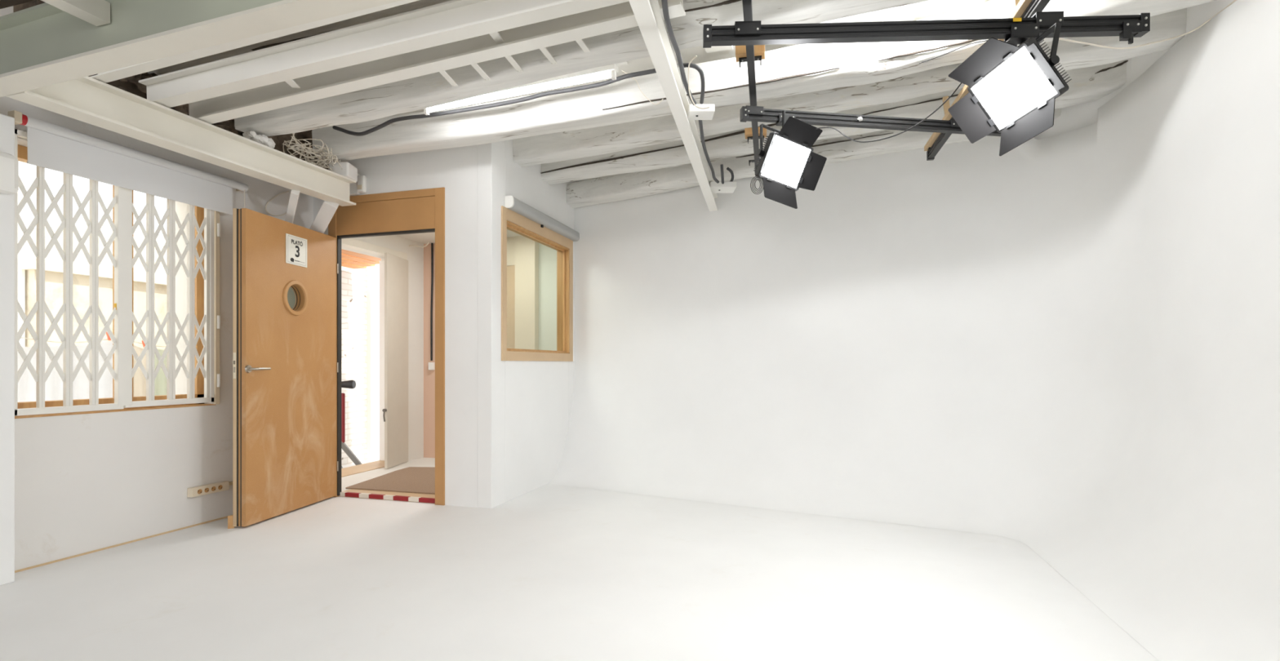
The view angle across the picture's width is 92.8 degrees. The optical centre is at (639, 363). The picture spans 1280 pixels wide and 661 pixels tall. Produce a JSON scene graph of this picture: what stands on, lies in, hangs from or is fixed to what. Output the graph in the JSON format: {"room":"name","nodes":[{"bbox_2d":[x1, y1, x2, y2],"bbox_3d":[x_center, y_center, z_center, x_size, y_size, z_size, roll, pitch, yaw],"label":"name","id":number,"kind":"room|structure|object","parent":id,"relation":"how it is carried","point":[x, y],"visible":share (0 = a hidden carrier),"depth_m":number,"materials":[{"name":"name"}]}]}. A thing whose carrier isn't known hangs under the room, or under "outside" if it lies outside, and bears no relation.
{"room":"studio","nodes":[
{"label":"studio","id":0,"kind":"room"},
{"bbox_2d":[0,113,14,585],"bbox_3d":[-3.275,-0.069,2.697,0.170,2.298,0.718,0,0,16],"label":"pillar","id":1,"kind":"structure","parent":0,"point":[6,122],"depth_m":2.99,"materials":[{"name":"paint"}]},
{"bbox_2d":[0,151,18,194],"bbox_3d":[-3.141,-0.922,2.729,0.070,0.195,0.556,0,0,16],"label":"junction box","id":2,"kind":"object","parent":1,"relation":"attached to","point":[9,163],"visible":1,"depth_m":2.94,"materials":[{"name":"white plastic"}]},
{"bbox_2d":[0,0,401,97],"bbox_3d":[-0.593,-1.350,1.913,5.757,0.260,0.114,0,0,19],"label":"girder","id":3,"kind":"object","parent":1,"relation":"on","point":[42,45],"visible":1,"depth_m":2.40,"materials":[{"name":"beige paint"}]},
{"bbox_2d":[40,0,110,26],"bbox_3d":[-2.610,-1.400,0.893,0.078,0.080,3.235,0,0,16],"label":"steel angle","id":4,"kind":"object","parent":3,"relation":"attached to","point":[95,12],"visible":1,"depth_m":2.37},
{"bbox_2d":[5,75,355,206],"bbox_3d":[-2.530,-1.308,3.720,0.130,0.187,2.017,0,0,17],"label":"steel beam","id":5,"kind":"structure","parent":3,"relation":"attached to","point":[87,100],"depth_m":3.45,"materials":[{"name":"metal"}]},
{"bbox_2d":[89,0,418,83],"bbox_3d":[-1.483,-1.458,2.578,2.674,0.102,0.062,0,0,20],"label":"steel angle","id":6,"kind":"object","parent":5,"relation":"on","point":[126,72],"visible":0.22,"depth_m":2.73,"materials":[{"name":"metal"}]},
{"bbox_2d":[242,130,275,148],"bbox_3d":[-2.478,-1.448,3.974,0.154,0.099,0.226,0,0,16],"label":"lump","id":7,"kind":"object","parent":5,"relation":"on","point":[264,140],"visible":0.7,"depth_m":3.92,"materials":[{"name":"paint"}]},
{"bbox_2d":[284,190,300,223],"bbox_3d":[-2.530,-1.120,4.426,0.060,0.228,0.420,0,0,-37],"label":"strut","id":8,"kind":"object","parent":5,"relation":"attached to","point":[294,197],"visible":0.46,"depth_m":4.36,"materials":[{"name":"paint"}]},
{"bbox_2d":[282,133,342,171],"bbox_3d":[-2.336,-1.499,4.394,0.298,0.189,0.557,0,0,16],"label":"wire tangle","id":9,"kind":"object","parent":5,"relation":"on","point":[297,144],"visible":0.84,"depth_m":4.33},
{"bbox_2d":[309,200,338,233],"bbox_3d":[-2.448,-1.115,4.704,0.397,0.265,0.109,0,0,44],"label":"strut","id":10,"kind":"object","parent":5,"relation":"attached to","point":[327,210],"visible":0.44,"depth_m":4.65,"materials":[{"name":"paint"}]},
{"bbox_2d":[328,161,357,182],"bbox_3d":[-2.252,-1.455,4.627,0.150,0.110,0.160,0,0,0],"label":"block","id":11,"kind":"object","parent":5,"relation":"on","point":[348,171],"visible":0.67,"depth_m":4.55,"materials":[{"name":"paint"}]},
{"bbox_2d":[138,0,629,107],"bbox_3d":[-1.231,-1.535,2.883,3.090,0.259,0.088,0,0,17],"label":"joist","id":12,"kind":"object","parent":5,"relation":"on","point":[454,20],"visible":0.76,"depth_m":2.91,"materials":[{"name":"wood"}]},
{"bbox_2d":[284,79,300,88],"bbox_3d":[-1.821,-1.468,3.184,0.040,0.023,0.132,0,0,-10],"label":"strap","id":13,"kind":"object","parent":12,"relation":"attached to","point":[293,84],"visible":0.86,"depth_m":3.19,"materials":[{"name":"white paint"}]},
{"bbox_2d":[488,31,504,43],"bbox_3d":[-0.669,-1.528,2.853,0.040,0.023,0.211,0,0,7],"label":"strap","id":14,"kind":"object","parent":12,"relation":"attached to","point":[495,36],"visible":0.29,"depth_m":2.85,"materials":[{"name":"white paint"}]},
{"bbox_2d":[188,0,685,124],"bbox_3d":[-1.231,-1.528,3.098,2.992,0.244,0.088,0,0,19],"label":"joist","id":15,"kind":"object","parent":5,"relation":"on","point":[620,16],"visible":0.64,"depth_m":3.04,"materials":[{"name":"wood"}]},
{"bbox_2d":[0,0,35,8],"bbox_3d":[-3.233,-1.522,0.173,1.900,0.055,4.900,0,0,16],"label":"ceiling","id":16,"kind":"structure","parent":0,"point":[3,3],"depth_m":2.52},
{"bbox_2d":[21,337,165,346],"bbox_3d":[-4.004,-0.180,4.625,0.008,0.087,1.677,0,0,16],"label":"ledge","id":17,"kind":"object","parent":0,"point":[21,337],"visible":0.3,"depth_m":4.42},
{"bbox_2d":[17,346,62,402],"bbox_3d":[-4.152,0.293,4.099,0.043,0.873,0.469,0,0,16],"label":"sheet","id":18,"kind":"object","parent":17,"relation":"hanging from","point":[26,384],"visible":0.15,"depth_m":4.16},
{"bbox_2d":[133,344,146,396],"bbox_3d":[-3.945,0.228,4.799,0.043,0.805,0.148,0,0,16],"label":"towel","id":19,"kind":"object","parent":17,"relation":"hanging from","point":[139,380],"visible":0.22,"depth_m":4.80,"materials":[{"name":"beige fabric"}]},
{"bbox_2d":[154,348,166,395],"bbox_3d":[-3.896,0.194,4.965,0.043,0.672,0.163,0,0,16],"label":"towel","id":20,"kind":"object","parent":17,"relation":"hanging from","point":[160,382],"visible":0.27,"depth_m":4.96,"materials":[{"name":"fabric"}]},
{"bbox_2d":[0,5,313,570],"bbox_3d":[-3.895,-0.415,1.588,0.390,2.990,7.240,0,0,16],"label":"wall","id":21,"kind":"structure","parent":0,"point":[84,482],"depth_m":3.70,"materials":[{"name":"paint"}]},
{"bbox_2d":[14,144,216,418],"bbox_3d":[-3.175,-0.442,3.667,0.174,1.456,1.175,0,0,16],"label":"window","id":22,"kind":"structure","parent":21,"relation":"in","point":[22,150],"depth_m":3.80,"materials":[{"name":"brown wood"}]},
{"bbox_2d":[8,110,248,215],"bbox_3d":[-3.005,-1.046,3.704,0.118,0.453,1.318,0,0,16],"label":"roller blind","id":23,"kind":"object","parent":22,"relation":"attached to","point":[51,146],"visible":0.91,"depth_m":3.55,"materials":[{"name":"white fabric"}]},
{"bbox_2d":[14,128,220,416],"bbox_3d":[-3.052,-0.473,3.655,0.050,1.503,1.124,0,0,16],"label":"security grille","id":24,"kind":"object","parent":21,"relation":"in","point":[122,228],"visible":0.83,"depth_m":3.58,"materials":[{"name":"metal"}]},
{"bbox_2d":[14,515,232,573],"bbox_3d":[-2.966,1.075,4.035,0.006,0.010,2.020,0,0,16],"label":"baseboard","id":25,"kind":"structure","parent":21,"relation":"attached to","point":[220,518],"depth_m":3.59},
{"bbox_2d":[13,0,328,169],"bbox_3d":[-2.757,-1.665,3.994,0.430,0.490,1.900,0,0,16],"label":"rubble","id":26,"kind":"object","parent":21,"relation":"attached to","point":[131,84],"visible":0.12,"depth_m":3.63,"materials":[{"name":"stone"}]},
{"bbox_2d":[186,480,232,497],"bbox_3d":[-2.806,0.848,4.498,0.048,0.060,1.042,0,0,16],"label":"strip","id":27,"kind":"object","parent":21,"relation":"attached to","point":[195,491],"visible":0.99,"depth_m":4.10,"materials":[{"name":"beige plastic"}]},
{"bbox_2d":[265,191,288,216],"bbox_3d":[-2.768,-1.236,4.672,0.008,0.228,0.238,0,0,16],"label":"loop","id":28,"kind":"object","parent":21,"relation":"attached to","point":[286,191],"visible":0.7,"depth_m":4.63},
{"bbox_2d":[341,235,423,461],"bbox_3d":[-2.803,-0.220,6.062,0.310,2.600,1.860,0,0,16],"label":"wall","id":29,"kind":"structure","parent":0,"point":[415,254],"depth_m":6.67,"materials":[{"name":"paint"}]},
{"bbox_2d":[341,238,407,477],"bbox_3d":[-2.845,-0.050,5.886,0.330,2.260,1.400,0,0,16],"label":"door frame","id":30,"kind":"structure","parent":29,"relation":"attached to","point":[346,242],"depth_m":6.56,"materials":[{"name":"beige paint"}]},
{"bbox_2d":[382,253,408,468],"bbox_3d":[-2.505,-0.030,6.255,0.071,2.140,0.526,0,0,0],"label":"door","id":31,"kind":"structure","parent":29,"relation":"in","point":[395,415],"depth_m":6.20,"materials":[{"name":"paint"}]},
{"bbox_2d":[313,145,477,507],"bbox_3d":[-1.996,-0.415,4.828,1.636,2.990,0.050,0,0,16],"label":"wall","id":32,"kind":"structure","parent":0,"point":[455,170],"depth_m":4.62,"materials":[{"name":"paint"}]},
{"bbox_2d":[349,173,359,195],"bbox_3d":[-2.338,-1.432,4.884,0.202,0.164,0.034,0,0,16],"label":"board","id":33,"kind":"object","parent":32,"relation":"attached to","point":[353,187],"visible":0.36,"depth_m":4.85,"materials":[{"name":"white plastic"}]},
{"bbox_2d":[356,175,366,192],"bbox_3d":[-2.211,-1.427,4.840,0.070,0.134,0.047,0,0,16],"label":"detector","id":34,"kind":"object","parent":32,"relation":"attached to","point":[362,180],"visible":0.97,"depth_m":4.82,"materials":[{"name":"white plastic"}]},
{"bbox_2d":[328,186,444,505],"bbox_3d":[-1.968,-0.133,4.944,1.085,2.425,0.312,0,0,16],"label":"door frame","id":35,"kind":"structure","parent":32,"relation":"attached to","point":[419,211],"depth_m":4.75,"materials":[{"name":"wood"}]},
{"bbox_2d":[232,208,338,526],"bbox_3d":[-2.527,0.024,4.456,0.155,2.084,0.983,0,0,7],"label":"door","id":36,"kind":"structure","parent":35,"relation":"attached to","point":[284,314],"depth_m":4.29,"materials":[{"name":"brown wood"}]},
{"bbox_2d":[285,233,306,267],"bbox_3d":[-2.511,-0.826,4.462,0.009,0.211,0.224,0,0,7],"label":"door sign","id":37,"kind":"object","parent":36,"relation":"attached to","point":[295,246],"visible":1,"depth_m":4.45,"materials":[{"name":"plastic"}]},
{"bbox_2d":[395,229,521,244],"bbox_3d":[-1.947,-1.380,5.809,2.096,0.080,1.860,0,0,16],"label":"ceiling","id":38,"kind":"structure","parent":0,"point":[424,237],"depth_m":6.41,"materials":[{"name":"paint"}]},
{"bbox_2d":[423,243,556,457],"bbox_3d":[-1.698,-0.220,6.653,2.096,2.600,0.100,0,0,16],"label":"wall","id":39,"kind":"structure","parent":0,"point":[547,255],"depth_m":6.78,"materials":[{"name":"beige paint"}]},
{"bbox_2d":[428,362,435,369],"bbox_3d":[-2.313,0.028,6.761,0.060,0.085,0.039,0,0,16],"label":"switch box","id":40,"kind":"object","parent":39,"relation":"attached to","point":[431,365],"visible":1,"depth_m":6.74,"materials":[{"name":"white plastic"}]},
{"bbox_2d":[430,243,433,360],"bbox_3d":[-2.311,-0.694,6.770,0.032,1.320,0.022,0,0,16],"label":"cable","id":41,"kind":"object","parent":39,"relation":"attached to","point":[432,244],"visible":0.99,"depth_m":6.76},
{"bbox_2d":[506,265,515,348],"bbox_3d":[-1.683,0.014,6.570,0.810,2.108,0.049,0,0,16],"label":"door","id":42,"kind":"structure","parent":39,"relation":"in","point":[510,268],"depth_m":6.45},
{"bbox_2d":[506,235,538,350],"bbox_3d":[-1.579,-0.136,6.518,1.040,2.408,0.089,0,0,16],"label":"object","id":43,"kind":"structure","parent":39,"relation":"attached to","point":[522,252],"depth_m":6.37,"materials":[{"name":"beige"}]},
{"bbox_2d":[477,139,577,508],"bbox_3d":[-0.891,-0.415,5.471,0.120,2.990,1.910,0,0,16],"label":"wall","id":44,"kind":"structure","parent":0,"point":[524,407],"depth_m":4.76,"materials":[{"name":"paint"}]},
{"bbox_2d":[501,205,573,361],"bbox_3d":[-0.919,-0.617,5.351,0.134,1.187,1.387,0,0,16],"label":"window","id":45,"kind":"structure","parent":44,"relation":"in","point":[511,220],"depth_m":5.50,"materials":[{"name":"brown wood"}]},
{"bbox_2d":[504,195,580,242],"bbox_3d":[-0.818,-1.244,5.375,0.072,0.112,1.382,0,0,16],"label":"blind","id":46,"kind":"object","parent":45,"relation":"attached to","point":[512,203],"visible":1,"depth_m":5.19,"materials":[{"name":"grey fabric"}]},
{"bbox_2d":[0,457,1158,660],"bbox_3d":[-0.437,1.114,3.127,6.510,0.132,6.150,0,0,16],"label":"floor","id":47,"kind":"structure","parent":0,"point":[549,572],"depth_m":2.89,"materials":[{"name":"white paint"}]},
{"bbox_2d":[227,515,234,528],"bbox_3d":[-2.685,1.038,4.003,0.036,0.085,0.024,0,0,-31],"label":"wedge","id":48,"kind":"object","parent":47,"relation":"on","point":[229,517],"visible":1,"depth_m":3.99,"materials":[{"name":"brown wood"}]},
{"bbox_2d":[340,491,435,503],"bbox_3d":[-1.994,1.061,4.836,0.917,0.033,0.026,0,0,16],"label":"tape","id":49,"kind":"object","parent":47,"relation":"on","point":[411,499],"visible":0.96,"depth_m":4.82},
{"bbox_2d":[345,466,435,494],"bbox_3d":[-1.869,1.041,5.494,1.083,0.010,1.192,0,0,7],"label":"door mat","id":50,"kind":"object","parent":47,"relation":"on","point":[419,480],"visible":0.61,"depth_m":5.30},
{"bbox_2d":[399,0,991,114],"bbox_3d":[0.031,-1.933,3.901,6.050,0.095,4.400,0,0,16],"label":"ceiling","id":51,"kind":"structure","parent":0,"point":[915,11],"depth_m":3.40,"materials":[{"name":"paint"}]},
{"bbox_2d":[147,0,452,75],"bbox_3d":[-0.689,-1.740,2.980,4.477,0.371,0.321,0,0,16],"label":"timber beam","id":52,"kind":"structure","parent":51,"relation":"attached to","point":[419,4],"depth_m":3.15,"materials":[{"name":"wood"}]},
{"bbox_2d":[234,0,929,136],"bbox_3d":[-0.079,-1.704,3.098,5.247,0.437,0.287,0,0,19],"label":"timber beam","id":53,"kind":"structure","parent":51,"relation":"attached to","point":[428,91],"depth_m":3.22,"materials":[{"name":"white"}]},
{"bbox_2d":[439,70,457,86],"bbox_3d":[-1.003,-1.495,3.194,0.030,0.044,0.255,0,0,-1],"label":"strap","id":54,"kind":"object","parent":53,"relation":"attached to","point":[451,81],"visible":1,"depth_m":3.19,"materials":[{"name":"white paint"}]},
{"bbox_2d":[471,62,490,80],"bbox_3d":[-0.820,-1.504,3.140,0.031,0.039,0.249,0,0,3],"label":"strap","id":55,"kind":"object","parent":53,"relation":"attached to","point":[478,69],"visible":1,"depth_m":3.14,"materials":[{"name":"white paint"}]},
{"bbox_2d":[504,55,523,72],"bbox_3d":[-0.638,-1.520,3.086,0.031,0.046,0.248,0,0,4],"label":"strap","id":56,"kind":"object","parent":53,"relation":"attached to","point":[509,58],"visible":0.99,"depth_m":3.08,"materials":[{"name":"white paint"}]},
{"bbox_2d":[539,47,557,64],"bbox_3d":[-0.456,-1.533,3.033,0.031,0.049,0.245,0,0,6],"label":"strap","id":57,"kind":"object","parent":53,"relation":"attached to","point":[544,51],"visible":0.98,"depth_m":3.03,"materials":[{"name":"white paint"}]},
{"bbox_2d":[575,39,590,52],"bbox_3d":[-0.273,-1.547,2.978,0.031,0.053,0.245,0,0,9],"label":"strap","id":58,"kind":"object","parent":53,"relation":"attached to","point":[580,42],"visible":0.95,"depth_m":2.95,"materials":[{"name":"white paint"}]},
{"bbox_2d":[735,44,764,62],"bbox_3d":[0.538,-1.520,2.975,0.140,0.044,0.080,0,0,12],"label":"block","id":59,"kind":"object","parent":53,"relation":"attached to","point":[759,50],"visible":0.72,"depth_m":2.94,"materials":[{"name":"brown wood"}]},
{"bbox_2d":[738,0,764,172],"bbox_3d":[0.625,-1.466,3.379,0.113,0.062,2.476,0,0,12],"label":"rail","id":60,"kind":"object","parent":51,"relation":"attached to","point":[747,4],"depth_m":3.02,"materials":[{"name":"black metal"}]},
{"bbox_2d":[734,20,760,35],"bbox_3d":[0.441,-1.368,2.504,0.105,0.052,0.058,0,0,3],"label":"carriage","id":61,"kind":"object","parent":60,"relation":"hanging from","point":[740,27],"visible":0.77,"depth_m":2.48,"materials":[{"name":"black metal"}]},
{"bbox_2d":[702,13,1150,48],"bbox_3d":[1.138,-1.351,2.471,1.757,0.072,0.052,0,0,3],"label":"rail","id":62,"kind":"object","parent":61,"relation":"hanging from","point":[1094,25],"visible":0.94,"depth_m":2.46,"materials":[{"name":"black metal"}]},
{"bbox_2d":[919,40,987,63],"bbox_3d":[1.428,-1.417,2.778,0.024,0.079,0.377,0,0,-21],"label":"power cable","id":63,"kind":"object","parent":62,"relation":"attached to","point":[984,40],"visible":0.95,"depth_m":2.78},
{"bbox_2d":[1004,22,1039,44],"bbox_3d":[1.536,-1.328,2.451,0.108,0.056,0.058,0,0,3],"label":"carriage","id":64,"kind":"object","parent":62,"relation":"attached to","point":[1020,33],"visible":0.73,"depth_m":2.43,"materials":[{"name":"black metal"}]},
{"bbox_2d":[948,22,1071,155],"bbox_3d":[1.457,-1.103,2.445,0.281,0.433,0.475,0,0,-5],"label":"led panel light","id":65,"kind":"object","parent":64,"relation":"hanging from","point":[1013,90],"visible":0.98,"depth_m":2.44,"materials":[{"name":"black paint"}]},
{"bbox_2d":[971,46,1056,128],"bbox_3d":[1.492,-1.097,2.450,0.125,0.188,0.328,0,0,-5],"label":"diffuser","id":66,"kind":"object","parent":65,"relation":"attached to","point":[1020,87],"depth_m":2.44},
{"bbox_2d":[1036,37,1071,83],"bbox_3d":[1.531,-1.125,2.454,0.131,0.186,0.371,0,0,-5],"label":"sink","id":67,"kind":"object","parent":65,"relation":"in","point":[1043,76],"depth_m":2.27,"materials":[{"name":"metal"}]},
{"bbox_2d":[1119,20,1142,44],"bbox_3d":[1.943,-1.310,2.410,0.077,0.088,0.024,0,0,3],"label":"clamp","id":68,"kind":"object","parent":62,"relation":"attached to","point":[1128,27],"visible":1,"depth_m":2.41,"materials":[{"name":"black metal"}]},
{"bbox_2d":[746,105,764,115],"bbox_3d":[0.621,-1.379,3.337,0.100,0.044,0.056,0,0,-8],"label":"carriage","id":69,"kind":"object","parent":60,"relation":"hanging from","point":[759,110],"visible":0.76,"depth_m":3.31,"materials":[{"name":"black metal"}]},
{"bbox_2d":[740,106,1000,136],"bbox_3d":[1.371,-1.364,3.447,1.652,0.068,0.050,0,0,-8],"label":"rail","id":70,"kind":"object","parent":69,"relation":"hanging from","point":[817,118],"visible":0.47,"depth_m":3.42,"materials":[{"name":"black metal"}]},
{"bbox_2d":[775,113,795,125],"bbox_3d":[0.805,-1.345,3.364,0.095,0.046,0.056,0,0,-8],"label":"carriage","id":71,"kind":"object","parent":70,"relation":"attached to","point":[787,116],"visible":0.48,"depth_m":3.34,"materials":[{"name":"black metal"}]},
{"bbox_2d":[750,111,826,208],"bbox_3d":[0.772,-1.081,3.201,0.387,0.517,0.237,0,0,-22],"label":"led panel light","id":72,"kind":"object","parent":70,"relation":"hanging from","point":[788,162],"depth_m":3.20,"materials":[{"name":"black paint"}]},
{"bbox_2d":[761,135,810,187],"bbox_3d":[0.767,-1.058,3.200,0.259,0.233,0.073,0,0,-22],"label":"diffuser","id":73,"kind":"object","parent":72,"relation":"attached to","point":[788,157],"depth_m":3.20,"materials":[{"name":"fabric"}]},
{"bbox_2d":[816,82,961,142],"bbox_3d":[1.168,-1.238,2.933,0.910,0.305,0.050,0,0,39],"label":"power cable","id":74,"kind":"object","parent":72,"relation":"attached to","point":[959,85],"visible":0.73,"depth_m":2.91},
{"bbox_2d":[744,127,766,138],"bbox_3d":[0.762,-1.520,4.011,0.140,0.044,0.080,0,0,12],"label":"block","id":75,"kind":"object","parent":60,"relation":"on","point":[748,131],"visible":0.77,"depth_m":3.98,"materials":[{"name":"brown wood"}]},
{"bbox_2d":[311,0,1215,163],"bbox_3d":[0.240,-1.732,3.754,5.547,0.411,0.454,0,0,20],"label":"timber beam","id":76,"kind":"structure","parent":51,"relation":"attached to","point":[800,68],"depth_m":3.70,"materials":[{"name":"wood"}]},
{"bbox_2d":[332,63,678,136],"bbox_3d":[-0.995,-1.680,3.974,2.579,0.130,0.033,0,0,19],"label":"conduit","id":77,"kind":"object","parent":76,"relation":"attached to","point":[653,70],"visible":0.94,"depth_m":3.93,"materials":[{"name":"plastic"}]},
{"bbox_2d":[423,63,617,115],"bbox_3d":[-0.772,-1.667,3.731,1.376,0.077,0.050,0,0,22],"label":"fitting","id":78,"kind":"object","parent":76,"relation":"attached to","point":[607,71],"visible":0.74,"depth_m":3.64,"materials":[{"name":"white plastic"}]},
{"bbox_2d":[621,70,662,104],"bbox_3d":[0.014,-1.709,3.762,0.269,0.241,0.004,0,0,16],"label":"cable","id":79,"kind":"object","parent":76,"relation":"hanging from","point":[621,70],"visible":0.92,"depth_m":3.76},
{"bbox_2d":[540,59,1128,185],"bbox_3d":[1.040,-1.764,4.599,4.366,0.299,0.314,0,0,23],"label":"timber beam","id":80,"kind":"structure","parent":51,"relation":"attached to","point":[1089,84],"depth_m":4.61,"materials":[{"name":"wood"}]},
{"bbox_2d":[512,8,1186,167],"bbox_3d":[0.857,-1.762,4.112,4.418,0.315,0.230,0,0,24],"label":"timber beam","id":81,"kind":"structure","parent":51,"relation":"attached to","point":[594,141],"depth_m":3.90,"materials":[{"name":"wood"}]},
{"bbox_2d":[942,95,950,115],"bbox_3d":[1.895,-1.578,3.765,0.044,0.151,0.046,0,0,16],"label":"batten","id":82,"kind":"object","parent":81,"relation":"attached to","point":[946,105],"visible":0.71,"depth_m":3.76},
{"bbox_2d":[926,0,1050,160],"bbox_3d":[1.778,-1.466,3.137,0.048,0.062,2.390,0,0,13],"label":"rail","id":83,"kind":"object","parent":51,"relation":"attached to","point":[1035,6],"visible":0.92,"depth_m":3.68,"materials":[{"name":"black metal"}]},
{"bbox_2d":[948,118,959,127],"bbox_3d":[1.822,-1.379,3.514,0.090,0.044,0.056,0,0,-8],"label":"carriage","id":84,"kind":"object","parent":83,"relation":"hanging from","point":[953,123],"visible":0.41,"depth_m":3.48,"materials":[{"name":"black metal"}]},
{"bbox_2d":[924,0,1031,151],"bbox_3d":[1.782,-1.512,3.246,0.050,0.032,2.130,0,0,13],"label":"batten","id":85,"kind":"object","parent":83,"relation":"on","point":[1022,5],"visible":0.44,"depth_m":3.37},
{"bbox_2d":[1031,11,1063,26],"bbox_3d":[1.631,-1.372,2.447,0.105,0.056,0.058,0,0,3],"label":"carriage","id":86,"kind":"object","parent":83,"relation":"hanging from","point":[1042,18],"visible":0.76,"depth_m":2.42,"materials":[{"name":"black metal"}]},
{"bbox_2d":[577,57,1131,182],"bbox_3d":[1.688,-1.365,1.487,3.194,1.090,9.838,0,0,-9],"label":"wall","id":87,"kind":"structure","parent":0,"point":[1075,117],"depth_m":4.02,"materials":[{"name":"paint"}]},
{"bbox_2d":[566,108,1061,208],"bbox_3d":[1.119,-1.705,5.044,4.274,0.343,0.305,0,0,26],"label":"timber beam","id":88,"kind":"structure","parent":87,"relation":"attached to","point":[620,187],"depth_m":5.14,"materials":[{"name":"wood"}]},
{"bbox_2d":[547,0,1279,660],"bbox_3d":[0.022,-0.321,1.255,4.264,2.799,8.876,0,0,16],"label":"wall","id":89,"kind":"structure","parent":0,"point":[1065,347],"depth_m":4.20,"materials":[{"name":"paint"}]},
{"bbox_2d":[628,0,717,211],"bbox_3d":[0.266,-1.435,3.600,0.072,0.180,3.646,0,0,12],"label":"steel beam","id":90,"kind":"structure","parent":89,"relation":"attached to","point":[647,13],"depth_m":3.06,"materials":[{"name":"metal"}]},
{"bbox_2d":[661,0,696,105],"bbox_3d":[0.183,-1.486,2.895,0.056,0.074,1.089,0,0,12],"label":"conduit","id":91,"kind":"object","parent":90,"relation":"attached to","point":[664,2],"visible":0.98,"depth_m":2.87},
{"bbox_2d":[688,55,709,109],"bbox_3d":[0.292,-1.482,3.236,0.097,0.124,0.369,0,0,16],"label":"cable","id":92,"kind":"object","parent":91,"relation":"attached to","point":[692,59],"visible":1,"depth_m":3.29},
{"bbox_2d":[683,62,704,103],"bbox_3d":[0.315,-1.500,3.255,0.095,0.101,0.302,0,0,25],"label":"conduit","id":93,"kind":"object","parent":90,"relation":"attached to","point":[696,67],"visible":0.89,"depth_m":3.19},
{"bbox_2d":[687,104,715,119],"bbox_3d":[0.352,-1.453,3.524,0.147,0.048,0.125,0,0,0],"label":"junction box","id":94,"kind":"object","parent":90,"relation":"attached to","point":[694,113],"visible":0.92,"depth_m":3.48,"materials":[{"name":"white plastic"}]},
{"bbox_2d":[698,120,719,183],"bbox_3d":[0.466,-1.440,4.177,0.052,0.042,1.287,0,0,12],"label":"conduit","id":95,"kind":"object","parent":90,"relation":"attached to","point":[700,123],"visible":0.89,"depth_m":4.12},
{"bbox_2d":[709,181,736,193],"bbox_3d":[0.668,-1.433,4.959,0.210,0.048,0.179,0,0,0],"label":"junction box","id":96,"kind":"object","parent":90,"relation":"attached to","point":[728,187],"visible":0.87,"depth_m":4.88,"materials":[{"name":"white plastic"}]},
{"bbox_2d":[720,164,724,184],"bbox_3d":[0.652,-1.498,4.824,0.024,0.134,0.130,0,0,13],"label":"conduit","id":97,"kind":"object","parent":96,"relation":"attached to","point":[721,165],"visible":1,"depth_m":4.80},
{"bbox_2d":[726,167,733,181],"bbox_3d":[0.718,-1.494,4.862,0.063,0.128,0.100,0,0,6],"label":"conduit","id":98,"kind":"object","parent":96,"relation":"attached to","point":[727,168],"visible":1,"depth_m":4.83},
{"bbox_2d":[1052,0,1236,48],"bbox_3d":[2.222,-1.529,2.827,0.995,0.236,0.356,0,0,-4],"label":"cable","id":99,"kind":"object","parent":89,"relation":"attached to","point":[1233,2],"visible":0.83,"depth_m":2.93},
{"bbox_2d":[1131,0,1235,82],"bbox_3d":[2.173,-0.420,0.792,0.120,3.000,9.150,0,0,16],"label":"wall","id":100,"kind":"structure","parent":0,"point":[1197,15],"depth_m":3.08,"materials":[{"name":"paint"}]},
{"label":"outside","id":101,"kind":"structure","parent":0,"visible":0},
{"bbox_2d":[72,340,112,399],"bbox_3d":[-4.036,0.270,4.491,0.042,0.921,0.341,0,0,16],"label":"sheet","id":102,"kind":"object","parent":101,"point":[81,383],"visible":0.16,"depth_m":4.46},
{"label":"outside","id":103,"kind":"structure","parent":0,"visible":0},
{"bbox_2d":[342,459,379,468],"bbox_3d":[-8.726,1.305,6.747,11.440,0.150,20.000,0,0,16],"label":"ground","id":104,"kind":"structure","parent":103,"point":[364,462],"depth_m":7.48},
{"bbox_2d":[17,160,25,346],"bbox_3d":[-7.497,-1.270,3.741,1.900,5.300,4.930,0,0,16],"label":"wall","id":105,"kind":"structure","parent":104,"relation":"on","point":[21,255],"depth_m":5.81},
{"bbox_2d":[25,269,166,350],"bbox_3d":[-5.333,0.240,7.805,0.250,2.280,4.050,0,0,16],"label":"wall","id":106,"kind":"structure","parent":104,"relation":"on","point":[53,280],"depth_m":6.21,"materials":[{"name":"paint"}]},
{"bbox_2d":[21,260,166,285],"bbox_3d":[-5.335,-0.940,7.779,0.360,0.080,4.100,0,0,16],"label":"coping","id":107,"kind":"object","parent":106,"relation":"on","point":[25,264],"visible":0.21,"depth_m":6.15},
{"bbox_2d":[25,223,166,277],"bbox_3d":[-6.989,-0.245,11.291,1.400,3.250,6.300,0,0,16],"label":"wall","id":108,"kind":"structure","parent":104,"relation":"on","point":[53,256],"depth_m":8.31,"materials":[{"name":"paint"}]},
{"bbox_2d":[341,380,362,468],"bbox_3d":[-3.256,0.711,6.570,0.723,1.071,0.096,0,0,-4],"label":"tripod","id":109,"kind":"object","parent":104,"relation":"on","point":[348,384],"visible":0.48,"depth_m":6.57,"materials":[{"name":"grey metal"}]},
{"bbox_2d":[341,266,366,466],"bbox_3d":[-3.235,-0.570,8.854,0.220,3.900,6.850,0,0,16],"label":"brick wall","id":110,"kind":"structure","parent":104,"relation":"on","point":[353,281],"depth_m":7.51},
{"bbox_2d":[341,248,381,268],"bbox_3d":[-3.335,-1.205,6.485,0.910,0.090,1.750,0,0,16],"label":"pergola","id":111,"kind":"object","parent":110,"relation":"attached to","point":[351,260],"visible":0.21,"depth_m":6.86,"materials":[{"name":"orange wood"}]},
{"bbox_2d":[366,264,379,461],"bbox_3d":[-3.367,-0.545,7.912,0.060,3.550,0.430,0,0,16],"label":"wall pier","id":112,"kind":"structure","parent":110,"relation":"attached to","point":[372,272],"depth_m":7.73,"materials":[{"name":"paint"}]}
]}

